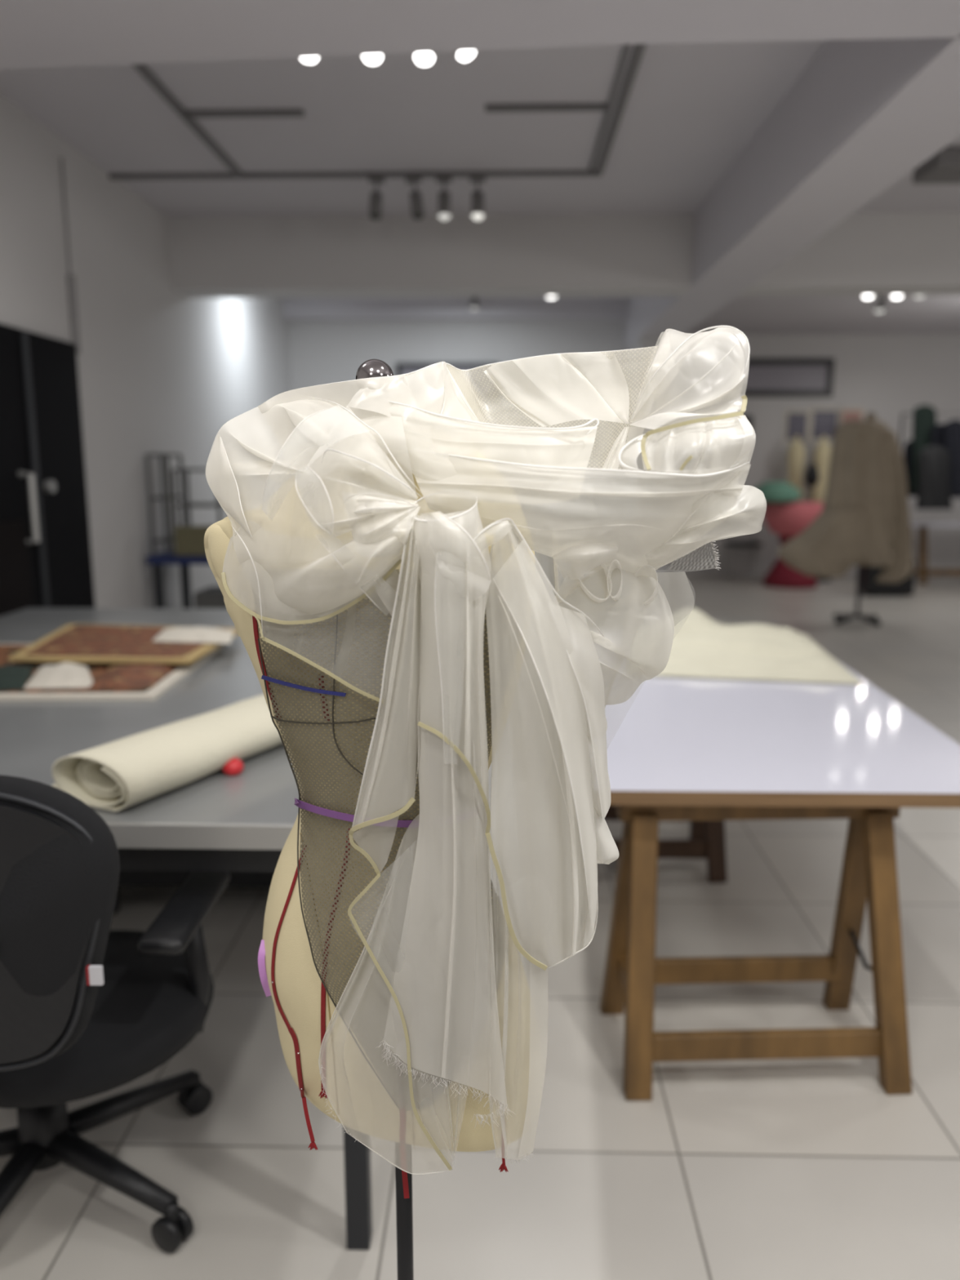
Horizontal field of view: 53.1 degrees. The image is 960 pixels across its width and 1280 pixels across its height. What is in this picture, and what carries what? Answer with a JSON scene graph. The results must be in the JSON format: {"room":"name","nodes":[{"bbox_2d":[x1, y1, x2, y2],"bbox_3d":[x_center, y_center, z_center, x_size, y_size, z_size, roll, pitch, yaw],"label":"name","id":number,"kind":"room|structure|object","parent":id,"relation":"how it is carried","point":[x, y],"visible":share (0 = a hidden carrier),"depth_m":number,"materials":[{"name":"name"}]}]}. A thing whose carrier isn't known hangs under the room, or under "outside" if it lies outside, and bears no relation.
{"room":"design studio","nodes":[
{"label":"design studio","id":0,"kind":"room"},
{"bbox_2d":[0,93,291,608],"bbox_3d":[-2.184,-0.916,4.666,0.200,3.050,15.800,0,10,1],"label":"wall","id":1,"kind":"structure","parent":0,"point":[161,369],"depth_m":5.56,"materials":[{"name":"white paint"}]},
{"bbox_2d":[0,323,95,616],"bbox_3d":[-2.054,-0.266,3.867,0.106,2.060,2.400,0,10,1],"label":"door","id":2,"kind":"structure","parent":1,"relation":"in","point":[46,561],"depth_m":4.49,"materials":[{"name":"black laminate"}]},
{"bbox_2d":[60,157,80,353],"bbox_3d":[-2.061,-1.922,4.823,0.041,0.930,0.041,5,11,23],"label":"cable conduit","id":3,"kind":"object","parent":1,"relation":"attached to","point":[71,282],"visible":0.94,"depth_m":4.84,"materials":[{"name":"grey plastic"}]},
{"bbox_2d":[168,213,693,297],"bbox_3d":[-0.324,-2.567,6.446,3.420,0.450,0.350,0,10,1],"label":"ceiling beam","id":4,"kind":"structure","parent":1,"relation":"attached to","point":[586,255],"depth_m":6.28,"materials":[{"name":"white paint"}]},
{"bbox_2d":[0,0,959,69],"bbox_3d":[2.710,-1.772,2.139,9.700,0.450,1.180,0,10,1],"label":"ceiling beam","id":5,"kind":"structure","parent":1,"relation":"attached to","point":[34,33],"depth_m":2.52,"materials":[{"name":"paint"}]},
{"bbox_2d":[288,320,624,602],"bbox_3d":[-0.048,-1.923,10.123,3.800,3.050,0.200,0,10,1],"label":"wall","id":6,"kind":"structure","parent":0,"point":[322,353],"depth_m":9.84,"materials":[{"name":"white paint"}]},
{"bbox_2d":[395,362,495,375],"bbox_3d":[-0.333,-2.660,9.873,1.054,0.360,0.040,0,10,1],"label":"framed picture","id":7,"kind":"object","parent":6,"relation":"attached to","point":[401,368],"visible":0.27,"depth_m":9.83,"materials":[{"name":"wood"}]},
{"bbox_2d":[400,368,471,374],"bbox_3d":[-0.333,-2.661,9.880,0.954,0.260,0.015,0,10,1],"label":"print","id":8,"kind":"object","parent":7,"relation":"attached to","point":[403,371],"depth_m":9.86},
{"bbox_2d":[282,299,628,321],"bbox_3d":[-0.244,-3.301,9.630,3.420,0.160,0.280,0,10,1],"label":"trim","id":9,"kind":"structure","parent":6,"relation":"attached to","point":[456,309],"depth_m":9.50,"materials":[{"name":"paint"}]},
{"bbox_2d":[0,577,959,1279],"bbox_3d":[2.716,0.646,4.934,10.200,0.120,16.000,0,10,1],"label":"floor","id":10,"kind":"structure","parent":0,"point":[786,1169],"depth_m":2.17,"materials":[{"name":"tile"}]},
{"bbox_2d":[0,774,230,1253],"bbox_3d":[-0.872,0.635,1.810,0.765,1.033,0.816,0,10,1],"label":"office chair","id":11,"kind":"object","parent":10,"relation":"on","point":[88,1008],"visible":0.98,"depth_m":1.57,"materials":[{"name":"black plastic"}]},
{"bbox_2d":[146,549,208,608],"bbox_3d":[-1.472,-0.108,6.170,1.080,0.915,0.600,0,10,1],"label":"workbench","id":12,"kind":"object","parent":10,"relation":"on","point":[157,561],"visible":0.13,"depth_m":5.86,"materials":[{"name":"blue paint"}]},
{"bbox_2d":[145,453,186,554],"bbox_3d":[-1.962,-0.857,6.019,0.146,0.612,0.276,0,10,1],"label":"wire rack","id":13,"kind":"object","parent":12,"relation":"on","point":[166,540],"visible":0.88,"depth_m":5.93,"materials":[{"name":"grey metal"}]},
{"bbox_2d":[146,453,180,456],"bbox_3d":[-1.962,-1.149,5.965,0.120,0.018,0.267,0,10,1],"label":"wire shelf","id":14,"kind":"object","parent":13,"relation":"attached to","point":[148,454],"depth_m":5.84,"materials":[{"name":"grey metal"}]},
{"bbox_2d":[153,536,174,542],"bbox_3d":[-1.962,-0.634,6.060,0.120,0.018,0.267,0,10,1],"label":"wire shelf","id":15,"kind":"object","parent":13,"relation":"attached to","point":[166,539],"depth_m":5.93,"materials":[{"name":"grey metal"}]},
{"bbox_2d":[151,495,180,499],"bbox_3d":[-1.962,-0.891,6.012,0.120,0.018,0.267,0,10,1],"label":"wire shelf","id":16,"kind":"object","parent":13,"relation":"attached to","point":[161,497],"depth_m":5.88,"materials":[{"name":"grey metal"}]},
{"bbox_2d":[173,525,209,555],"bbox_3d":[-1.723,-0.604,5.846,0.245,0.178,0.110,0,10,1],"label":"cardboard box","id":17,"kind":"object","parent":12,"relation":"on","point":[188,540],"visible":0.56,"depth_m":5.79,"materials":[{"name":"brown cardboard"}]},
{"bbox_2d":[170,467,222,527],"bbox_3d":[-1.732,-0.811,6.022,0.300,0.522,0.276,0,10,1],"label":"wire rack","id":18,"kind":"object","parent":12,"relation":"on","point":[188,504],"visible":0.49,"depth_m":5.89,"materials":[{"name":"grey metal"}]},
{"bbox_2d":[172,467,205,471],"bbox_3d":[-1.732,-1.059,5.976,0.274,0.018,0.267,0,10,1],"label":"wire shelf","id":19,"kind":"object","parent":18,"relation":"attached to","point":[187,468],"depth_m":5.85,"materials":[{"name":"grey metal"}]},
{"bbox_2d":[176,502,217,506],"bbox_3d":[-1.732,-0.846,6.015,0.274,0.018,0.267,0,10,1],"label":"wire shelf","id":20,"kind":"object","parent":18,"relation":"attached to","point":[185,504],"depth_m":5.89,"materials":[{"name":"grey metal"}]},
{"bbox_2d":[193,586,226,608],"bbox_3d":[-1.606,-0.129,6.155,0.350,0.400,0.330,0,10,1],"label":"storage bin","id":21,"kind":"object","parent":12,"relation":"on","point":[211,597],"visible":0.22,"depth_m":5.97,"materials":[{"name":"grey metal"}]},
{"bbox_2d":[0,608,372,1249],"bbox_3d":[-1.099,0.508,3.033,1.882,0.841,2.574,0,10,1],"label":"table","id":22,"kind":"object","parent":10,"relation":"on","point":[240,825],"visible":0.2,"depth_m":2.06,"materials":[{"name":"grey laminate"}]},
{"bbox_2d":[0,643,222,700],"bbox_3d":[-1.314,0.073,2.949,0.892,0.045,0.770,0,10,1],"label":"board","id":23,"kind":"object","parent":22,"relation":"on","point":[19,680],"visible":0.78,"depth_m":2.72,"materials":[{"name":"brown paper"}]},
{"bbox_2d":[8,623,238,663],"bbox_3d":[-1.166,-0.009,3.210,0.711,0.042,0.646,0,10,1],"label":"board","id":24,"kind":"object","parent":23,"relation":"on","point":[73,642],"visible":0.99,"depth_m":3.13,"materials":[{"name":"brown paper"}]},
{"bbox_2d":[51,693,281,811],"bbox_3d":[-0.496,0.182,2.173,0.194,0.108,0.989,5,12,27],"label":"roll","id":25,"kind":"object","parent":22,"relation":"on","point":[118,775],"visible":0.56,"depth_m":1.83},
{"bbox_2d":[222,757,244,775],"bbox_3d":[-0.508,0.259,1.973,0.044,0.034,0.044,0,10,1],"label":"pincushion","id":26,"kind":"object","parent":22,"relation":"on","point":[234,766],"visible":0.92,"depth_m":1.96,"materials":[{"name":"red fabric"}]},
{"bbox_2d":[204,359,535,1279],"bbox_3d":[-0.101,0.490,1.118,0.415,1.570,0.419,0,10,1],"label":"dress form","id":27,"kind":"object","parent":10,"relation":"on","point":[304,1008],"visible":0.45,"depth_m":1.00,"materials":[{"name":"beige fabric"}]},
{"bbox_2d":[257,568,528,1085],"bbox_3d":[-0.092,0.205,0.993,0.279,0.570,0.128,0,10,1],"label":"net underlayer","id":28,"kind":"object","parent":27,"relation":"attached to","point":[345,722],"visible":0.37,"depth_m":0.97,"materials":[{"name":"fabric"}]},
{"bbox_2d":[293,798,419,827],"bbox_3d":[-0.115,0.178,0.983,0.226,0.038,0.084,4,11,20],"label":"tape","id":29,"kind":"object","parent":28,"relation":"attached to","point":[344,816],"visible":0.52,"depth_m":0.98,"materials":[{"name":"fabric"}]},
{"bbox_2d":[205,325,766,1174],"bbox_3d":[-0.002,0.127,0.982,0.577,0.873,0.291,0,10,-2],"label":"drape","id":30,"kind":"object","parent":27,"relation":"attached to","point":[676,406],"visible":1,"depth_m":0.90,"materials":[{"name":"white fabric"}]},
{"bbox_2d":[602,426,629,469],"bbox_3d":[0.131,-0.181,0.906,0.017,0.041,0.053,5,12,27],"label":"drape","id":31,"kind":"object","parent":30,"relation":"hanging from","point":[612,464],"depth_m":0.90,"materials":[{"name":"white fabric"}]},
{"bbox_2d":[604,804,727,883],"bbox_3d":[0.618,0.488,3.553,0.532,0.707,0.400,0,10,1],"label":"trestle","id":32,"kind":"object","parent":10,"relation":"on","point":[707,840],"visible":0.16,"depth_m":3.44,"materials":[{"name":"brown wood"}]},
{"bbox_2d":[724,533,763,580],"bbox_3d":[3.379,-1.234,12.315,0.400,0.901,0.400,0,10,1],"label":"metal chair","id":33,"kind":"object","parent":10,"relation":"on","point":[753,544],"visible":0.59,"depth_m":12.20,"materials":[{"name":"metal"}]},
{"bbox_2d":[599,804,912,1101],"bbox_3d":[0.674,0.702,2.391,0.682,0.707,0.400,0,10,-2],"label":"trestle","id":34,"kind":"object","parent":10,"relation":"on","point":[868,873],"visible":0.87,"depth_m":2.29,"materials":[{"name":"brown wood"}]},
{"bbox_2d":[599,630,959,808],"bbox_3d":[0.822,0.168,3.241,1.102,0.036,2.147,0,10,1],"label":"tabletop","id":35,"kind":"object","parent":34,"relation":"on","point":[675,741],"visible":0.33,"depth_m":2.52,"materials":[{"name":"white laminate"}]},
{"bbox_2d":[633,608,863,684],"bbox_3d":[0.982,-0.013,3.761,0.791,0.122,1.000,2,11,10],"label":"cloth","id":36,"kind":"object","parent":35,"relation":"on","point":[703,647],"visible":0.75,"depth_m":3.49,"materials":[{"name":"beige fabric"}]},
{"bbox_2d":[763,501,823,588],"bbox_3d":[3.773,-1.156,11.604,0.739,1.005,0.739,0,10,1],"label":"stool","id":37,"kind":"object","parent":10,"relation":"on","point":[787,520],"visible":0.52,"depth_m":11.38,"materials":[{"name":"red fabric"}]},
{"bbox_2d":[755,481,801,502],"bbox_3d":[3.502,-1.756,11.388,0.600,0.240,0.600,0,10,1],"label":"pile","id":38,"kind":"object","parent":37,"relation":"on","point":[773,491],"visible":0.79,"depth_m":11.16,"materials":[{"name":"green fabric"}]},
{"bbox_2d":[786,435,805,501],"bbox_3d":[3.945,-1.656,12.108,0.400,1.806,0.400,0,10,1],"label":"torso form","id":39,"kind":"object","parent":10,"relation":"on","point":[796,451],"visible":0.51,"depth_m":11.95,"materials":[{"name":"beige fabric"}]},
{"bbox_2d":[810,435,831,582],"bbox_3d":[4.276,-1.655,12.100,0.400,1.805,0.400,0,10,1],"label":"torso form","id":40,"kind":"object","parent":10,"relation":"on","point":[822,452],"visible":0.64,"depth_m":11.96,"materials":[{"name":"beige fabric"}]},
{"bbox_2d":[833,412,891,626],"bbox_3d":[3.521,-1.106,8.811,0.400,1.912,0.378,3,11,17],"label":"dress form","id":41,"kind":"object","parent":10,"relation":"on","point":[873,619],"visible":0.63,"depth_m":8.90,"materials":[{"name":"grey metal"}]},
{"bbox_2d":[777,420,913,582],"bbox_3d":[3.332,-1.254,8.737,1.216,1.439,0.468,-1,10,-5],"label":"jacket","id":42,"kind":"object","parent":41,"relation":"on","point":[864,519],"visible":1,"depth_m":8.60,"materials":[{"name":"beige fabric"}]},
{"bbox_2d":[856,559,915,595],"bbox_3d":[4.566,-0.724,10.814,0.530,0.400,0.350,0,10,1],"label":"crate","id":43,"kind":"object","parent":10,"relation":"on","point":[869,574],"visible":0.55,"depth_m":10.66,"materials":[{"name":"black plastic"}]},
{"bbox_2d":[898,413,959,448],"bbox_3d":[5.397,-1.556,10.971,1.315,2.021,0.030,0,10,1],"label":"rail","id":44,"kind":"object","parent":10,"relation":"on","point":[902,414],"visible":0.37,"depth_m":10.81,"materials":[{"name":"grey metal"}]},
{"bbox_2d":[902,440,917,496],"bbox_3d":[5.006,-1.978,11.066,0.276,0.643,0.119,0,10,1],"label":"garment","id":45,"kind":"object","parent":44,"relation":"hanging from","point":[908,447],"visible":0.41,"depth_m":11.03,"materials":[{"name":"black fabric"}]},
{"bbox_2d":[910,404,937,492],"bbox_3d":[5.065,-2.169,10.897,0.358,0.966,0.115,0,10,1],"label":"garment","id":46,"kind":"object","parent":44,"relation":"hanging from","point":[923,423],"visible":0.7,"depth_m":10.83,"materials":[{"name":"green fabric"}]},
{"bbox_2d":[930,423,945,447],"bbox_3d":[5.206,-2.044,10.784,0.317,0.753,0.117,0,10,1],"label":"garment","id":47,"kind":"object","parent":44,"relation":"hanging from","point":[937,431],"visible":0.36,"depth_m":10.71,"materials":[{"name":"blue fabric"}]},
{"bbox_2d":[910,520,959,584],"bbox_3d":[6.315,-1.069,11.847,2.450,0.756,0.509,0,10,1],"label":"trestle table","id":48,"kind":"object","parent":10,"relation":"on","point":[922,571],"visible":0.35,"depth_m":11.76,"materials":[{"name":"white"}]},
{"bbox_2d":[0,40,959,334],"bbox_3d":[2.716,-2.472,4.359,10.200,0.120,16.000,0,10,1],"label":"ceiling","id":49,"kind":"structure","parent":0,"point":[691,110],"depth_m":4.66,"materials":[{"name":"paint"}]},
{"bbox_2d":[131,63,242,177],"bbox_3d":[-1.363,-2.335,4.018,0.035,0.024,2.680,0,10,1],"label":"ceiling track","id":50,"kind":"object","parent":49,"relation":"attached to","point":[141,68],"visible":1,"depth_m":4.38,"materials":[{"name":"grey metal"}]},
{"bbox_2d":[183,108,304,118],"bbox_3d":[-1.079,-2.403,4.385,0.550,0.024,0.035,0,10,1],"label":"ceiling track","id":51,"kind":"object","parent":49,"relation":"attached to","point":[279,113],"visible":0.86,"depth_m":4.37,"materials":[{"name":"grey metal"}]},
{"bbox_2d":[300,56,319,63],"bbox_3d":[-0.579,-2.110,3.289,0.091,0.246,0.083,0,10,1],"label":"track spotlight","id":52,"kind":"object","parent":49,"relation":"hanging from","point":[308,60],"visible":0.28,"depth_m":3.30,"materials":[{"name":"grey metal"}]},
{"bbox_2d":[108,169,601,179],"bbox_3d":[-0.696,-2.576,5.320,2.730,0.024,0.035,0,10,1],"label":"ceiling track","id":53,"kind":"object","parent":49,"relation":"attached to","point":[554,173],"visible":0.86,"depth_m":5.31,"materials":[{"name":"grey metal"}]},
{"bbox_2d":[368,176,385,220],"bbox_3d":[-0.573,-2.453,5.339,0.093,0.228,0.072,0,10,1],"label":"track spotlight","id":54,"kind":"object","parent":53,"relation":"attached to","point":[375,197],"visible":1,"depth_m":5.32,"materials":[{"name":"grey metal"}]},
{"bbox_2d":[404,175,424,220],"bbox_3d":[-0.362,-2.454,5.337,0.105,0.230,0.071,2,11,12],"label":"track spotlight","id":55,"kind":"object","parent":53,"relation":"attached to","point":[415,197],"visible":1,"depth_m":5.31,"materials":[{"name":"grey metal"}]},
{"bbox_2d":[435,175,452,220],"bbox_3d":[-0.198,-2.450,5.330,0.090,0.226,0.072,0,10,1],"label":"track spotlight","id":56,"kind":"object","parent":53,"relation":"attached to","point":[444,197],"visible":1,"depth_m":5.31,"materials":[{"name":"grey metal"}]},
{"bbox_2d":[469,175,485,220],"bbox_3d":[-0.012,-2.450,5.326,0.090,0.226,0.072,0,10,1],"label":"track spotlight","id":57,"kind":"object","parent":53,"relation":"attached to","point":[477,196],"visible":1,"depth_m":5.30,"materials":[{"name":"grey metal"}]},
{"bbox_2d":[361,53,382,64],"bbox_3d":[-0.369,-2.103,3.285,0.090,0.246,0.083,0,10,1],"label":"track spotlight","id":58,"kind":"object","parent":49,"relation":"hanging from","point":[369,59],"visible":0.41,"depth_m":3.29,"materials":[{"name":"grey metal"}]},
{"bbox_2d":[413,52,434,66],"bbox_3d":[-0.191,-2.097,3.282,0.090,0.246,0.083,0,10,1],"label":"track spotlight","id":59,"kind":"object","parent":49,"relation":"hanging from","point":[424,59],"visible":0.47,"depth_m":3.28,"materials":[{"name":"grey metal"}]},
{"bbox_2d":[454,50,475,61],"bbox_3d":[-0.100,-2.100,3.285,0.168,0.224,0.071,3,11,14],"label":"track spotlight","id":60,"kind":"object","parent":49,"relation":"hanging from","point":[464,55],"visible":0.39,"depth_m":3.28,"materials":[{"name":"grey metal"}]},
{"bbox_2d":[471,297,478,309],"bbox_3d":[-0.054,-3.302,9.361,0.072,0.155,0.072,0,10,1],"label":"recessed light","id":61,"kind":"object","parent":49,"relation":"in","point":[474,304],"visible":0.69,"depth_m":9.34,"materials":[{"name":"grey metal"}]},
{"bbox_2d":[485,102,608,112],"bbox_3d":[0.302,-2.390,4.312,0.555,0.024,0.035,0,10,1],"label":"ceiling track","id":62,"kind":"object","parent":49,"relation":"attached to","point":[554,107],"visible":0.86,"depth_m":4.30,"materials":[{"name":"grey metal"}]},
{"bbox_2d":[588,44,631,175],"bbox_3d":[0.571,-2.327,3.971,0.018,0.024,2.680,0,10,1],"label":"ceiling track","id":63,"kind":"object","parent":49,"relation":"attached to","point":[627,46],"visible":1,"depth_m":4.22,"materials":[{"name":"grey metal"}]},
{"bbox_2d":[595,44,646,174],"bbox_3d":[0.621,-2.327,3.970,0.035,0.024,2.680,0,10,1],"label":"ceiling track","id":64,"kind":"object","parent":49,"relation":"attached to","point":[638,51],"visible":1,"depth_m":4.24,"materials":[{"name":"grey metal"}]},
{"bbox_2d":[737,212,959,295],"bbox_3d":[4.715,-2.545,6.325,5.900,0.450,0.350,0,10,1],"label":"trim","id":65,"kind":"structure","parent":49,"relation":"attached to","point":[865,253],"depth_m":6.22,"materials":[{"name":"white paint"}]},
{"bbox_2d":[862,295,872,298],"bbox_3d":[3.283,-2.996,8.113,0.101,0.210,0.101,0,10,1],"label":"recessed light","id":66,"kind":"object","parent":49,"relation":"in","point":[864,296],"visible":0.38,"depth_m":8.11,"materials":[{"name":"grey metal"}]},
{"bbox_2d":[873,295,886,312],"bbox_3d":[3.389,-2.938,8.122,0.101,0.328,0.101,0,10,1],"label":"recessed light","id":67,"kind":"object","parent":49,"relation":"in","point":[879,306],"visible":0.71,"depth_m":8.10,"materials":[{"name":"grey metal"}]},
{"bbox_2d":[890,295,902,298],"bbox_3d":[3.526,-2.995,8.108,0.101,0.211,0.101,0,10,1],"label":"recessed light","id":68,"kind":"object","parent":49,"relation":"in","point":[892,296],"visible":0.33,"depth_m":8.11,"materials":[{"name":"grey metal"}]},
{"bbox_2d":[913,294,925,298],"bbox_3d":[3.715,-2.994,8.103,0.101,0.212,0.101,0,10,1],"label":"recessed light","id":69,"kind":"object","parent":49,"relation":"in","point":[917,296],"visible":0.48,"depth_m":8.10,"materials":[{"name":"grey metal"}]},
{"bbox_2d":[912,146,959,183],"bbox_3d":[2.538,-2.482,5.022,0.420,0.100,0.320,0,10,1],"label":"vent box","id":70,"kind":"object","parent":49,"relation":"attached to","point":[944,166],"visible":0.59,"depth_m":4.97,"materials":[{"name":"grey metal"}]},
{"bbox_2d":[620,337,671,608],"bbox_3d":[1.676,-1.803,10.713,0.320,2.600,3.400,0,10,1],"label":"wall","id":71,"kind":"structure","parent":0,"point":[629,505],"depth_m":9.08,"materials":[{"name":"white paint"}]},
{"bbox_2d":[624,36,959,349],"bbox_3d":[1.597,-2.721,7.280,0.380,0.450,9.820,0,10,1],"label":"ceiling beam","id":72,"kind":"structure","parent":71,"relation":"attached to","point":[862,115],"depth_m":3.96,"materials":[{"name":"paint"}]},
{"bbox_2d":[666,333,959,577],"bbox_3d":[4.859,-2.337,12.366,5.900,3.050,0.200,0,10,1],"label":"wall","id":73,"kind":"structure","parent":0,"point":[889,375],"depth_m":12.14,"materials":[{"name":"white paint"}]},
{"bbox_2d":[745,415,752,426],"bbox_3d":[3.367,-2.712,12.204,0.180,0.270,0.045,0,10,1],"label":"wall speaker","id":74,"kind":"object","parent":73,"relation":"attached to","point":[749,418],"visible":0.23,"depth_m":12.16,"materials":[{"name":"black plastic"}]},
{"bbox_2d":[745,358,835,396],"bbox_3d":[3.498,-3.303,12.100,1.888,0.470,0.040,0,10,1],"label":"framed picture","id":75,"kind":"object","parent":73,"relation":"attached to","point":[767,377],"visible":0.52,"depth_m":12.09,"materials":[{"name":"brown wood"}]},
{"bbox_2d":[746,364,826,390],"bbox_3d":[3.498,-3.305,12.107,1.718,0.300,0.015,0,10,1],"label":"print","id":76,"kind":"object","parent":75,"relation":"attached to","point":[761,377],"depth_m":12.09},
{"bbox_2d":[782,409,810,443],"bbox_3d":[4.027,-2.713,12.206,0.319,0.411,0.016,0,10,1],"label":"photo","id":77,"kind":"object","parent":73,"relation":"attached to","point":[797,422],"visible":0.93,"depth_m":12.20,"materials":[{"name":"white paper"}]},
{"bbox_2d":[799,439,819,487],"bbox_3d":[4.061,-2.209,11.958,0.180,0.595,0.691,0,10,1],"label":"bag","id":78,"kind":"object","parent":73,"relation":"hanging from","point":[811,476],"visible":0.98,"depth_m":11.68,"materials":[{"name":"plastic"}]},
{"bbox_2d":[808,407,840,441],"bbox_3d":[4.376,-2.732,12.194,0.379,0.425,0.016,0,10,1],"label":"photo","id":79,"kind":"object","parent":73,"relation":"attached to","point":[823,420],"visible":0.79,"depth_m":12.18,"materials":[{"name":"white paper"}]},
{"bbox_2d":[838,407,865,425],"bbox_3d":[4.709,-2.759,12.180,0.318,0.367,0.016,0,10,1],"label":"photo","id":80,"kind":"object","parent":73,"relation":"attached to","point":[847,414],"visible":0.43,"depth_m":12.15,"materials":[{"name":"white paper"}]},
{"bbox_2d":[915,445,952,509],"bbox_3d":[5.026,-1.787,10.572,0.420,0.691,0.111,0,10,1],"label":"garment","id":81,"kind":"object","parent":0,"point":[934,461],"visible":1,"depth_m":10.54,"materials":[{"name":"black fabric"}]},
{"bbox_2d":[943,419,959,497],"bbox_3d":[5.300,-2.009,10.656,0.348,0.852,0.116,0,10,1],"label":"garment","id":82,"kind":"object","parent":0,"point":[952,428],"visible":0.73,"depth_m":10.61,"materials":[{"name":"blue fabric"}]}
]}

